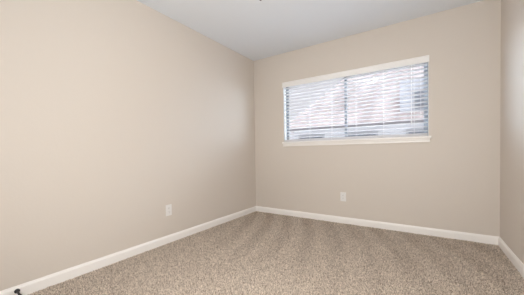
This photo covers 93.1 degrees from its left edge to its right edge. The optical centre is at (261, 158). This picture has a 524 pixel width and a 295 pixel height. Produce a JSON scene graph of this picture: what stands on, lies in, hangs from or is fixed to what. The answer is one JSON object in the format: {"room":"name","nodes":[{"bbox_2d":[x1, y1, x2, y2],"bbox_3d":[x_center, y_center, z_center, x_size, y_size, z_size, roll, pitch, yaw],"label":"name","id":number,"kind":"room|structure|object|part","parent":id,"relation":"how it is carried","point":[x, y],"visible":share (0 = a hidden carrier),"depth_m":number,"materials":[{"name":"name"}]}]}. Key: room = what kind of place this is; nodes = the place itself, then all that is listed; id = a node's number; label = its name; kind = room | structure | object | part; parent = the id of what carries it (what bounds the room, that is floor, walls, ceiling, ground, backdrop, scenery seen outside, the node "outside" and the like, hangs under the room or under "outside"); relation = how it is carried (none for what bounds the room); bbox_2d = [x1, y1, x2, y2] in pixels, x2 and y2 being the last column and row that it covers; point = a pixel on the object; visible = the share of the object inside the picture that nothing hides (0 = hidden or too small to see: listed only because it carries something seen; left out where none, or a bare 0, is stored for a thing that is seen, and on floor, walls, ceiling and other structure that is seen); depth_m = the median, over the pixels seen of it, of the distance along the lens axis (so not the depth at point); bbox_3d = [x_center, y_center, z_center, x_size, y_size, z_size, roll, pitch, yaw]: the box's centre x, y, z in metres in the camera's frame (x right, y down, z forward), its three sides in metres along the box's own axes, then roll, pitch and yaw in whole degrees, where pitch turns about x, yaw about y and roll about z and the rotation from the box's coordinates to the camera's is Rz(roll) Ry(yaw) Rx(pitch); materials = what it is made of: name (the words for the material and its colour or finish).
{"room":"empty bedroom","nodes":[
{"label":"empty bedroom","id":0,"kind":"room"},
{"bbox_2d":[0,0,255,290],"bbox_3d":[-1.241,-0.328,2.485,0.160,2.590,4.180,0,2,33],"label":"wall","id":1,"kind":"structure","parent":0,"point":[114,113],"depth_m":2.18,"materials":[{"name":"beige paint"}]},
{"bbox_2d":[0,206,255,294],"bbox_3d":[-1.148,0.884,2.465,0.014,0.089,3.860,0,2,33],"label":"baseboard","id":2,"kind":"structure","parent":1,"relation":"attached to","point":[41,283],"depth_m":2.17,"materials":[{"name":"white paint"}]},
{"bbox_2d":[14,289,21,294],"bbox_3d":[-1.623,0.902,1.655,0.080,0.038,0.030,0,2,33],"label":"door stop","id":3,"kind":"object","parent":2,"relation":"attached to","point":[17,291],"visible":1,"depth_m":1.66,"materials":[{"name":"black metal"}]},
{"bbox_2d":[166,204,171,215],"bbox_3d":[-1.008,0.562,2.683,0.010,0.120,0.074,0,2,33],"label":"electrical outlet","id":4,"kind":"object","parent":1,"relation":"attached to","point":[168,207],"visible":1,"depth_m":2.68,"materials":[{"name":"white plastic"}]},
{"bbox_2d":[30,211,523,294],"bbox_3d":[0.079,0.944,1.663,2.945,0.061,3.860,0,2,33],"label":"floor","id":5,"kind":"structure","parent":0,"point":[254,253],"depth_m":2.10,"materials":[{"name":"beige carpet"}]},
{"bbox_2d":[137,0,482,60],"bbox_3d":[0.037,-1.574,1.605,2.945,0.100,3.860,0,2,33],"label":"ceiling","id":6,"kind":"structure","parent":0,"point":[255,30],"depth_m":2.74,"materials":[{"name":"white paint"}]},
{"bbox_2d":[254,0,500,236],"bbox_3d":[1.159,-0.387,3.315,2.945,2.590,0.160,0,2,33],"label":"wall","id":7,"kind":"structure","parent":0,"point":[450,181],"depth_m":2.85,"materials":[{"name":"beige paint"}]},
{"bbox_2d":[340,192,345,201],"bbox_3d":[1.078,0.513,3.296,0.074,0.120,0.010,0,2,33],"label":"electrical outlet","id":8,"kind":"object","parent":7,"relation":"attached to","point":[342,194],"visible":1,"depth_m":3.29,"materials":[{"name":"white plastic"}]},
{"bbox_2d":[282,62,430,146],"bbox_3d":[1.119,-0.660,3.291,1.861,0.963,0.159,0,2,33],"label":"window","id":9,"kind":"structure","parent":7,"relation":"in","point":[414,139],"depth_m":3.17,"materials":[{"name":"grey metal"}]},
{"bbox_3d":[0.774,-0.684,3.576,0.889,0.859,0.013,0,2,33],"label":"sash","id":10,"kind":"part","parent":9,"relation":"part of","materials":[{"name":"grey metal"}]},
{"bbox_2d":[282,55,428,141],"bbox_3d":[1.103,-0.694,3.278,1.838,0.890,0.085,0,2,33],"label":"window blind","id":11,"kind":"object","parent":9,"relation":"attached to","point":[422,59],"visible":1,"depth_m":3.17,"materials":[{"name":"white plastic"}]},
{"bbox_3d":[1.119,-0.267,3.299,1.805,0.034,0.050,0,2,33],"label":"rail","id":12,"kind":"part","parent":11,"relation":"part of","materials":[{"name":"white plastic"}]},
{"bbox_3d":[1.115,-0.233,3.284,1.861,0.030,0.119,0,2,33],"label":"sill","id":13,"kind":"part","parent":9,"relation":"part of","materials":[{"name":"white paint"}]},
{"bbox_3d":[1.506,-0.685,3.115,0.920,0.859,0.013,0,2,33],"label":"sash","id":14,"kind":"part","parent":9,"relation":"part of","materials":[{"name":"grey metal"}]},
{"bbox_2d":[256,206,498,244],"bbox_3d":[1.131,0.828,3.270,2.945,0.089,0.014,0,2,33],"label":"baseboard","id":15,"kind":"structure","parent":7,"relation":"attached to","point":[493,240],"depth_m":2.98,"materials":[{"name":"white paint"}]},
{"bbox_2d":[500,0,523,263],"bbox_3d":[1.357,-0.332,0.783,0.160,2.590,4.180,0,2,33],"label":"wall","id":16,"kind":"structure","parent":0,"point":[512,11],"depth_m":2.11,"materials":[{"name":"beige paint"}]},
{"bbox_2d":[498,237,523,277],"bbox_3d":[1.304,0.880,0.859,0.014,0.089,3.860,0,2,33],"label":"baseboard","id":17,"kind":"structure","parent":16,"relation":"attached to","point":[513,258],"depth_m":2.08,"materials":[{"name":"white paint"}]},
{"label":"outside","id":18,"kind":"structure","parent":0,"visible":0},
{"bbox_3d":[10.919,0.855,20.894,60.000,0.120,39.820,0,2,33],"label":"ground","id":19,"kind":"structure","parent":18,"visible":0},
{"bbox_2d":[290,64,423,138],"bbox_3d":[7.018,-2.087,9.794,9.550,6.400,9.290,0,2,33],"label":"house","id":20,"kind":"structure","parent":19,"relation":"on","point":[422,75],"depth_m":7.71,"materials":[{"name":"grey"}]},
{"bbox_3d":[2.978,-0.290,7.409,0.780,0.830,0.025,0,2,33],"label":"pane","id":21,"kind":"part","parent":20,"relation":"part of","materials":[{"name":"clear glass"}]},
{"bbox_3d":[4.376,-1.578,6.507,0.670,0.480,0.050,0,2,33],"label":"pane","id":22,"kind":"part","parent":20,"relation":"part of","materials":[{"name":"clear glass"}]}
]}

